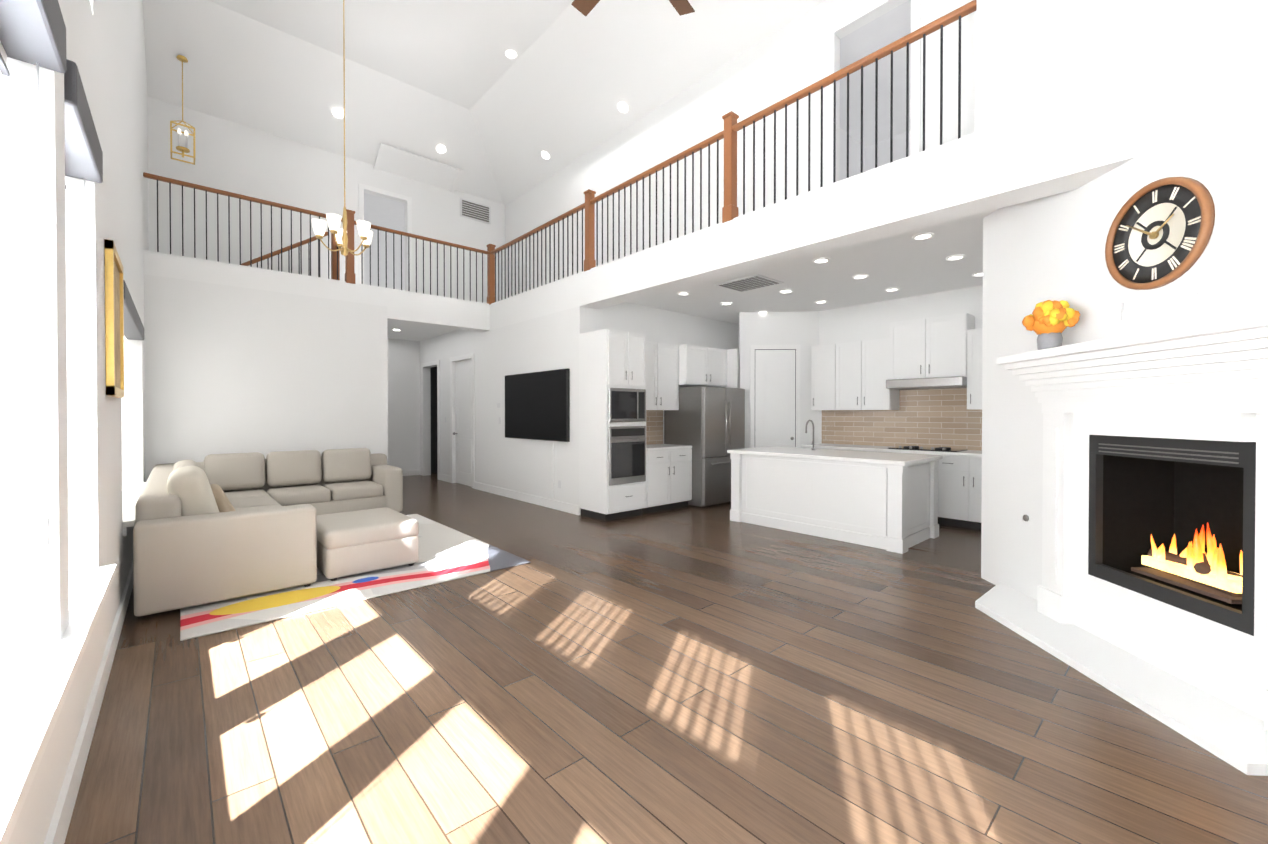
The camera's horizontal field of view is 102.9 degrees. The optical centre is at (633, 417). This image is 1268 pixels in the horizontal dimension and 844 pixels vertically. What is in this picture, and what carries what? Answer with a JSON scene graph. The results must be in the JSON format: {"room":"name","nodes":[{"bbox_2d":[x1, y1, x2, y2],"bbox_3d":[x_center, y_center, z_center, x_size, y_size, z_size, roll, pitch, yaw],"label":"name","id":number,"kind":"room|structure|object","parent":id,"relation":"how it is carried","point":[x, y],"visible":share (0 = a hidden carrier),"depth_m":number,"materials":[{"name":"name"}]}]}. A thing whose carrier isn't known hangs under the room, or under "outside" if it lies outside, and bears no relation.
{"room":"living room and kitchen","nodes":[
{"label":"living room and kitchen","id":0,"kind":"room"},
{"bbox_2d":[0,0,148,843],"bbox_3d":[-3.131,-1.928,2.821,0.250,6.600,11.400,0,1,-42],"label":"wall","id":1,"kind":"structure","parent":0,"point":[105,46],"depth_m":1.81,"materials":[{"name":"paint"}]},
{"bbox_2d":[0,482,145,843],"bbox_3d":[-2.516,0.797,2.207,0.310,0.100,9.130,0,1,-42],"label":"window sill","id":2,"kind":"structure","parent":1,"relation":"attached to","point":[35,683],"depth_m":1.44,"materials":[{"name":"white paint"}]},
{"bbox_2d":[44,562,133,843],"bbox_3d":[-2.596,1.310,2.456,0.018,0.130,9.600,0,1,-42],"label":"baseboard","id":3,"kind":"structure","parent":1,"relation":"attached to","point":[64,806],"depth_m":2.03,"materials":[{"name":"white wood"}]},
{"bbox_2d":[104,239,123,397],"bbox_3d":[-3.144,-0.560,3.063,0.033,0.860,0.700,0,1,-42],"label":"picture frame","id":4,"kind":"object","parent":1,"relation":"attached to","point":[114,319],"visible":0.98,"depth_m":2.83,"materials":[{"name":"gold metal"}]},
{"bbox_2d":[122,280,143,488],"bbox_3d":[-4.630,-0.138,4.548,0.230,1.730,2.750,0,1,-42],"label":"window shade","id":5,"kind":"object","parent":1,"relation":"attached to","point":[133,328],"visible":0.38,"depth_m":5.13,"materials":[{"name":"white fabric"}]},
{"bbox_2d":[144,274,379,481],"bbox_3d":[-5.002,-0.188,6.837,2.820,3.050,0.150,0,1,-42],"label":"wall","id":6,"kind":"structure","parent":0,"point":[231,369],"depth_m":6.69,"materials":[{"name":"paint"}]},
{"bbox_2d":[147,97,502,302],"bbox_3d":[-4.879,-3.340,8.803,5.670,2.680,0.150,0,1,-42],"label":"wall","id":7,"kind":"structure","parent":0,"point":[232,157],"depth_m":8.02,"materials":[{"name":"paint"}]},
{"bbox_2d":[358,183,411,291],"bbox_3d":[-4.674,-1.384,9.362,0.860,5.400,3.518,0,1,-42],"label":"door frame","id":8,"kind":"structure","parent":7,"relation":"attached to","point":[361,187],"depth_m":9.10,"materials":[{"name":"white wood"}]},
{"bbox_2d":[460,198,490,223],"bbox_3d":[-3.195,-4.172,10.199,0.650,0.360,0.015,0,1,-42],"label":"air vent","id":9,"kind":"object","parent":7,"relation":"in","point":[472,210],"visible":1,"depth_m":10.19,"materials":[{"name":"silver metal"}]},
{"bbox_2d":[376,305,387,464],"bbox_3d":[-5.072,-0.207,9.127,0.120,3.050,3.650,0,1,-42],"label":"wall","id":10,"kind":"structure","parent":0,"point":[381,311],"depth_m":7.77,"materials":[{"name":"paint"}]},
{"bbox_2d":[364,193,404,290],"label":"door","id":11,"kind":"structure","parent":0,"point":[379,211],"depth_m":10.80,"materials":[{"name":"white wood"}]},
{"bbox_2d":[388,338,419,469],"bbox_3d":[-5.507,-0.224,11.090,1.820,3.050,0.150,0,1,-42],"label":"wall","id":12,"kind":"structure","parent":0,"point":[403,355],"depth_m":11.31,"materials":[{"name":"paint"}]},
{"bbox_2d":[402,469,419,475],"bbox_3d":[-5.503,1.237,10.994,1.660,0.130,0.018,0,1,-42],"label":"baseboard","id":13,"kind":"structure","parent":12,"relation":"attached to","point":[416,471],"depth_m":11.41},
{"bbox_2d":[430,367,436,472],"bbox_3d":[-3.965,-0.237,12.613,2.510,3.050,0.050,0,1,-42],"label":"door","id":14,"kind":"structure","parent":0,"point":[433,370],"depth_m":11.91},
{"bbox_2d":[143,0,823,204],"bbox_3d":[-1.068,-4.859,4.652,5.800,1.010,11.400,0,1,-42],"label":"ceiling","id":15,"kind":"structure","parent":0,"point":[425,78],"depth_m":7.18,"materials":[{"name":"paint"}]},
{"bbox_2d":[170,55,194,164],"bbox_3d":[-6.014,-4.137,6.732,0.246,1.350,0.246,0,1,-42],"label":"pendant lantern","id":16,"kind":"object","parent":15,"relation":"hanging from","point":[182,59],"visible":1,"depth_m":6.72,"materials":[{"name":"gold metal"}]},
{"bbox_2d":[333,108,343,117],"bbox_3d":[-4.679,-4.825,7.993,0.137,0.090,0.147,0,1,33],"label":"recessed light","id":17,"kind":"object","parent":15,"relation":"in","point":[338,112],"depth_m":7.99,"materials":[{"name":"white plastic"}]},
{"bbox_2d":[312,0,372,255],"bbox_3d":[-3.032,-3.468,5.279,0.573,3.558,0.554,0,1,-42],"label":"chandelier","id":18,"kind":"object","parent":15,"relation":"hanging from","point":[340,235],"visible":1,"depth_m":5.25,"materials":[{"name":"white glass"}]},
{"bbox_2d":[373,143,462,192],"bbox_3d":[-3.943,-4.533,9.271,1.440,0.319,0.533,0,1,-42],"label":"attic hatch","id":19,"kind":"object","parent":15,"relation":"attached to","point":[402,163],"depth_m":9.21,"materials":[{"name":"paint"}]},
{"bbox_2d":[437,145,444,152],"bbox_3d":[-3.468,-4.834,9.084,0.137,0.090,0.147,0,1,33],"label":"recessed light","id":20,"kind":"object","parent":15,"relation":"in","point":[441,149],"depth_m":9.07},
{"bbox_2d":[506,50,515,57],"bbox_3d":[-1.778,-5.261,7.307,0.145,0.011,0.145,0,1,33],"label":"recessed light","id":21,"kind":"object","parent":15,"relation":"in","point":[511,54],"depth_m":7.30,"materials":[{"name":"white plastic"}]},
{"bbox_2d":[541,151,548,158],"bbox_3d":[-1.560,-4.632,8.907,0.147,0.090,0.137,0,1,33],"label":"recessed light","id":22,"kind":"object","parent":15,"relation":"in","point":[545,155],"depth_m":8.89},
{"bbox_2d":[618,102,627,111],"bbox_3d":[-0.164,-4.580,7.446,0.147,0.090,0.137,0,1,33],"label":"recessed light","id":23,"kind":"object","parent":15,"relation":"in","point":[622,106],"depth_m":7.44,"materials":[{"name":"white plastic"}]},
{"bbox_2d":[571,0,694,15],"bbox_3d":[-0.003,-4.051,3.179,1.327,2.320,1.291,0,1,-42],"label":"fan","id":24,"kind":"object","parent":15,"relation":"hanging from","point":[586,7],"visible":1,"depth_m":3.64,"materials":[{"name":"brown wood"}]},
{"bbox_2d":[420,306,587,514],"bbox_3d":[-2.762,-0.209,9.289,0.150,3.050,6.200,0,1,-42],"label":"wall","id":25,"kind":"structure","parent":0,"point":[545,343],"depth_m":8.43,"materials":[{"name":"paint"}]},
{"bbox_2d":[453,359,471,486],"bbox_3d":[-3.315,0.091,9.830,0.132,2.429,0.910,0,1,-42],"label":"hall door","id":26,"kind":"structure","parent":25,"relation":"attached to","point":[462,433],"depth_m":9.88,"materials":[{"name":"white wood"}]},
{"bbox_2d":[421,353,579,514],"bbox_3d":[-2.772,0.052,9.175,0.020,2.530,6.040,0,1,-42],"label":"baseboard","id":27,"kind":"structure","parent":25,"relation":"attached to","point":[550,503],"depth_m":9.44,"materials":[{"name":"white wood"}]},
{"bbox_2d":[445,403,560,498],"bbox_3d":[-2.480,0.460,8.859,0.011,1.440,4.275,0,1,-42],"label":"switch plates","id":28,"kind":"object","parent":25,"relation":"attached to","point":[559,481],"visible":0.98,"depth_m":7.43,"materials":[{"name":"white plastic"}]},
{"bbox_2d":[505,368,569,441],"bbox_3d":[-1.530,-0.185,7.761,0.054,1.030,1.820,0,1,-42],"label":"tv","id":29,"kind":"object","parent":25,"relation":"attached to","point":[537,405],"visible":1,"depth_m":7.62,"materials":[{"name":"black plastic"}]},
{"bbox_2d":[144,78,1136,340],"bbox_3d":[-1.383,-1.759,6.973,8.400,0.450,11.769,0,1,-42],"label":"loft floor slab","id":30,"kind":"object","parent":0,"point":[948,196],"depth_m":5.04,"materials":[{"name":"paint"}]},
{"bbox_2d":[143,0,976,304],"bbox_3d":[-1.957,-2.507,5.072,4.512,1.080,8.142,0,1,-42],"label":"railing","id":31,"kind":"object","parent":30,"relation":"on","point":[729,136],"visible":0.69,"depth_m":5.97,"materials":[{"name":"brown wood"}]},
{"bbox_2d":[677,292,689,294],"bbox_3d":[0.679,-1.706,6.924,0.174,0.013,0.174,0,0,3],"label":"recessed light","id":32,"kind":"object","parent":30,"relation":"in","point":[679,293],"depth_m":6.90,"materials":[{"name":"white"}]},
{"bbox_2d":[721,302,731,304],"bbox_3d":[1.384,-1.711,7.560,0.174,0.013,0.174,0,1,33],"label":"recessed light","id":33,"kind":"object","parent":30,"relation":"in","point":[724,303],"depth_m":7.53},
{"bbox_2d":[715,274,783,291],"bbox_3d":[1.459,-1.700,6.402,0.560,0.015,0.640,0,1,-42],"label":"ceiling vent","id":34,"kind":"object","parent":30,"relation":"in","point":[752,282],"visible":0.98,"depth_m":6.36,"materials":[{"name":"silver metal"}]},
{"bbox_2d":[780,290,792,293],"bbox_3d":[2.055,-1.705,6.817,0.174,0.013,0.174,0,1,33],"label":"recessed light","id":35,"kind":"object","parent":30,"relation":"in","point":[783,291],"depth_m":6.79,"materials":[{"name":"white"}]},
{"bbox_2d":[813,258,829,263],"bbox_3d":[2.017,-1.693,5.437,0.174,0.013,0.174,0,0,3],"label":"recessed light","id":36,"kind":"object","parent":30,"relation":"in","point":[819,260],"depth_m":5.41,"materials":[{"name":"white"}]},
{"bbox_2d":[815,300,827,303],"bbox_3d":[2.761,-1.710,7.452,0.174,0.013,0.174,0,1,33],"label":"recessed light","id":37,"kind":"object","parent":30,"relation":"in","point":[822,301],"depth_m":7.45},
{"bbox_2d":[853,274,868,278],"bbox_3d":[2.724,-1.699,6.073,0.174,0.013,0.174,0,0,3],"label":"recessed light","id":38,"kind":"object","parent":30,"relation":"in","point":[861,276],"depth_m":6.05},
{"bbox_2d":[885,288,899,291],"bbox_3d":[3.429,-1.704,6.710,0.174,0.013,0.174,0,1,33],"label":"recessed light","id":39,"kind":"object","parent":30,"relation":"in","point":[889,289],"depth_m":6.68,"materials":[{"name":"white"}]},
{"bbox_2d":[912,233,933,239],"bbox_3d":[2.686,-1.687,4.694,0.174,0.013,0.174,0,0,3],"label":"recessed light","id":40,"kind":"object","parent":30,"relation":"in","point":[922,236],"depth_m":4.68,"materials":[{"name":"white plastic"}]},
{"bbox_2d":[946,254,964,260],"bbox_3d":[3.391,-1.692,5.330,0.174,0.013,0.174,0,1,33],"label":"recessed light","id":41,"kind":"object","parent":30,"relation":"in","point":[954,257],"depth_m":5.31,"materials":[{"name":"white plastic"}]},
{"bbox_2d":[972,272,982,276],"bbox_3d":[4.097,-1.698,5.966,0.174,0.013,0.174,0,1,33],"label":"recessed light","id":42,"kind":"object","parent":30,"relation":"in","point":[978,274],"depth_m":5.96,"materials":[{"name":"white"}]},
{"bbox_2d":[588,302,735,443],"bbox_3d":[0.599,-0.200,8.244,3.450,3.050,0.150,0,1,-42],"label":"wall","id":43,"kind":"structure","parent":0,"point":[659,325],"depth_m":8.03,"materials":[{"name":"paint"}]},
{"bbox_2d":[64,473,1267,843],"bbox_3d":[-0.618,1.390,6.524,9.600,0.100,15.000,0,1,-42],"label":"floor","id":44,"kind":"structure","parent":0,"point":[700,675],"depth_m":2.34,"materials":[{"name":"brown wood"}]},
{"bbox_2d":[180,514,529,640],"bbox_3d":[-2.894,1.346,5.046,2.440,0.012,3.050,0,1,-42],"label":"rug","id":45,"kind":"object","parent":44,"relation":"on","point":[446,553],"visible":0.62,"depth_m":4.09,"materials":[{"name":"fabric"}]},
{"bbox_2d":[133,448,402,617],"bbox_3d":[-3.567,0.859,5.513,2.530,0.952,3.550,0,1,-42],"label":"sofa","id":46,"kind":"object","parent":45,"relation":"on","point":[211,528],"visible":1,"depth_m":3.87,"materials":[{"name":"fabric"}]},
{"bbox_2d":[316,507,418,580],"bbox_3d":[-2.530,1.134,4.700,0.750,0.416,0.920,0,1,-42],"label":"ottoman","id":47,"kind":"object","parent":45,"relation":"on","point":[357,542],"visible":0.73,"depth_m":4.38,"materials":[{"name":"fabric"}]},
{"bbox_2d":[579,328,646,520],"bbox_3d":[-0.283,0.092,6.925,0.694,2.490,0.626,0,1,-42],"label":"tall cabinet","id":48,"kind":"object","parent":44,"relation":"on","point":[612,362],"depth_m":6.69,"materials":[{"name":"white wood"}]},
{"bbox_2d":[647,341,690,513],"bbox_3d":[0.319,0.087,7.468,0.928,2.490,0.626,0,1,-42],"label":"tall cabinet","id":49,"kind":"object","parent":44,"relation":"on","point":[668,365],"depth_m":7.51,"materials":[{"name":"white wood"}]},
{"bbox_2d":[691,345,737,505],"bbox_3d":[1.072,0.102,8.099,1.025,2.450,0.696,0,1,-42],"label":"tall cabinet","id":50,"kind":"object","parent":44,"relation":"on","point":[709,366],"depth_m":7.98,"materials":[{"name":"white wood"}]},
{"bbox_2d":[695,385,744,506],"bbox_3d":[1.121,0.427,8.025,0.995,1.800,0.836,0,1,-42],"label":"refrigerator","id":51,"kind":"object","parent":44,"relation":"on","point":[719,409],"depth_m":7.57,"materials":[{"name":"silver metal"}]},
{"bbox_2d":[801,445,858,450],"bbox_3d":[3.085,0.891,7.603,0.638,0.880,0.883,0,1,-42],"label":"base cabinet","id":52,"kind":"object","parent":44,"relation":"on","point":[802,446],"depth_m":7.59,"materials":[{"name":"white wood"}]},
{"bbox_2d":[727,452,938,553],"bbox_3d":[2.363,0.903,6.175,1.074,0.880,2.124,0,1,-42],"label":"kitchen island","id":53,"kind":"object","parent":44,"relation":"on","point":[887,501],"depth_m":5.62,"materials":[{"name":"white wood"}]},
{"bbox_2d":[727,446,942,467],"bbox_3d":[2.359,0.440,6.168,1.120,0.045,2.180,0,1,-42],"label":"island countertop","id":54,"kind":"structure","parent":53,"relation":"on","point":[902,459],"depth_m":5.83,"materials":[{"name":"white stone"}]},
{"bbox_2d":[859,449,926,453],"bbox_3d":[3.676,0.896,6.946,0.638,0.880,0.884,0,1,-42],"label":"base cabinet","id":55,"kind":"object","parent":44,"relation":"on","point":[874,450],"depth_m":6.88,"materials":[{"name":"white wood"}]},
{"bbox_2d":[927,453,981,529],"bbox_3d":[4.267,0.902,6.290,0.638,0.880,0.883,0,1,-42],"label":"base cabinet","id":56,"kind":"object","parent":44,"relation":"on","point":[959,478],"depth_m":6.16,"materials":[{"name":"white wood"}]},
{"bbox_2d":[811,445,981,456],"bbox_3d":[3.673,0.437,6.940,0.646,0.040,2.650,0,1,-42],"label":"countertop","id":57,"kind":"structure","parent":56,"relation":"on","point":[966,452],"depth_m":6.71,"materials":[{"name":"white stone"}]},
{"bbox_2d":[887,445,966,452],"bbox_3d":[3.887,0.396,6.708,0.436,0.045,0.820,0,1,-42],"label":"cooktop","id":58,"kind":"object","parent":57,"relation":"in","point":[942,448],"depth_m":6.72,"materials":[{"name":"metal"}]},
{"bbox_2d":[975,311,1267,775],"bbox_3d":[2.777,0.474,2.858,1.829,1.795,1.577,0,1,-42],"label":"fireplace","id":59,"kind":"object","parent":44,"relation":"on","point":[1152,596],"visible":1,"depth_m":2.72,"materials":[{"name":"white paint"}]},
{"bbox_2d":[1022,300,1080,349],"bbox_3d":[2.721,-0.599,3.305,0.300,0.342,0.309,0,1,-42],"label":"vase","id":60,"kind":"object","parent":59,"relation":"on","point":[1047,322],"visible":0.98,"depth_m":3.25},
{"bbox_2d":[503,0,976,298],"bbox_3d":[0.200,-3.328,7.502,0.120,2.680,8.880,0,1,-42],"label":"wall","id":61,"kind":"structure","parent":0,"point":[787,60],"depth_m":6.36,"materials":[{"name":"paint"}]},
{"bbox_2d":[826,0,920,184],"bbox_3d":[2.346,-3.037,5.016,0.020,2.140,0.910,0,1,-42],"label":"door frame","id":62,"kind":"structure","parent":61,"relation":"attached to","point":[915,101],"depth_m":4.97,"materials":[{"name":"white wood"}]},
{"bbox_2d":[736,311,823,447],"bbox_3d":[2.346,-0.200,8.217,0.890,3.050,1.020,0,1,-42],"label":"wall","id":63,"kind":"structure","parent":0,"point":[806,330],"depth_m":8.19,"materials":[{"name":"paint"}]},
{"bbox_2d":[750,345,800,447],"bbox_3d":[2.288,0.071,8.191,0.578,2.510,0.578,0,1,-42],"label":"pantry door","id":64,"kind":"structure","parent":63,"relation":"in","point":[775,374],"depth_m":8.18,"materials":[{"name":"white wood"}]},
{"bbox_2d":[840,0,910,179],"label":"door","id":65,"kind":"structure","parent":0,"point":[884,30],"depth_m":6.34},
{"bbox_2d":[824,286,979,344],"bbox_3d":[3.481,-0.195,7.748,0.150,3.050,4.743,0,1,-42],"label":"wall","id":66,"kind":"structure","parent":0,"point":[870,321],"depth_m":7.37,"materials":[{"name":"paint"}]},
{"bbox_2d":[811,344,834,412],"bbox_3d":[3.028,-0.622,7.869,0.348,1.000,0.393,0,1,-42],"label":"upper cabinet","id":67,"kind":"object","parent":66,"relation":"attached to","point":[822,356],"depth_m":7.76,"materials":[{"name":"white wood"}]},
{"bbox_2d":[835,338,902,412],"bbox_3d":[3.423,-0.618,7.431,0.348,1.000,0.787,0,1,-42],"label":"upper cabinet","id":68,"kind":"object","parent":66,"relation":"attached to","point":[862,385],"depth_m":7.29,"materials":[{"name":"white wood"}]},
{"bbox_2d":[887,313,974,380],"bbox_3d":[3.983,-0.922,6.783,0.378,0.800,0.920,0,1,-42],"label":"upper cabinet","id":69,"kind":"object","parent":66,"relation":"attached to","point":[932,348],"depth_m":6.61,"materials":[{"name":"white wood"}]},
{"bbox_2d":[963,328,982,408],"bbox_3d":[4.486,-0.608,6.250,0.348,1.000,0.550,0,1,-42],"label":"upper cabinet","id":70,"kind":"object","parent":66,"relation":"attached to","point":[972,384],"depth_m":6.28,"materials":[{"name":"white wood"}]},
{"bbox_2d":[980,285,982,327],"bbox_3d":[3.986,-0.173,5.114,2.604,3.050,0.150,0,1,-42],"label":"wall","id":71,"kind":"structure","parent":0,"point":[981,287],"depth_m":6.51,"materials":[{"name":"paint"}]},
{"bbox_2d":[976,0,1137,133],"bbox_3d":[3.048,-3.595,3.558,1.160,3.280,0.789,0,1,-42],"label":"wall","id":72,"kind":"structure","parent":0,"point":[1034,56],"depth_m":3.19,"materials":[{"name":"paint"}]},
{"bbox_2d":[981,0,1267,599],"bbox_3d":[3.006,-2.075,2.412,0.300,6.900,3.704,0,0,3],"label":"wall","id":73,"kind":"structure","parent":0,"point":[1202,91],"depth_m":2.87,"materials":[{"name":"paint"}]},
{"bbox_2d":[1118,303,1123,319],"bbox_3d":[2.873,-0.629,2.980,0.017,0.100,0.024,0,0,3],"label":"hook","id":74,"kind":"object","parent":73,"relation":"attached to","point":[1121,305],"depth_m":2.98,"materials":[{"name":"white plastic"}]},
{"bbox_2d":[1105,177,1214,289],"bbox_3d":[2.850,-1.003,2.772,0.040,0.580,0.580,0,0,3],"label":"clock","id":75,"kind":"object","parent":73,"relation":"attached to","point":[1159,233],"visible":1,"depth_m":2.74,"materials":[{"name":"brown metal"}]},
{"bbox_3d":[-1.158,-1.448,0.551,0.060,4.420,4.880,0,1,-42],"label":"window frames","id":76,"kind":"structure","parent":0,"visible":0},
{"bbox_2d":[0,0,75,547],"bbox_3d":[-1.709,-0.443,1.355,0.175,1.735,0.780,0,1,-42],"label":"window blind","id":77,"kind":"object","parent":76,"relation":"attached to","point":[33,32],"depth_m":1.61,"materials":[{"name":"white plastic"}]},
{"bbox_2d":[76,65,102,503],"bbox_3d":[-2.405,-0.450,2.128,0.175,1.735,0.860,0,1,-42],"label":"window blind","id":78,"kind":"object","parent":76,"relation":"attached to","point":[89,154],"depth_m":2.28,"materials":[{"name":"white plastic"}]}
]}

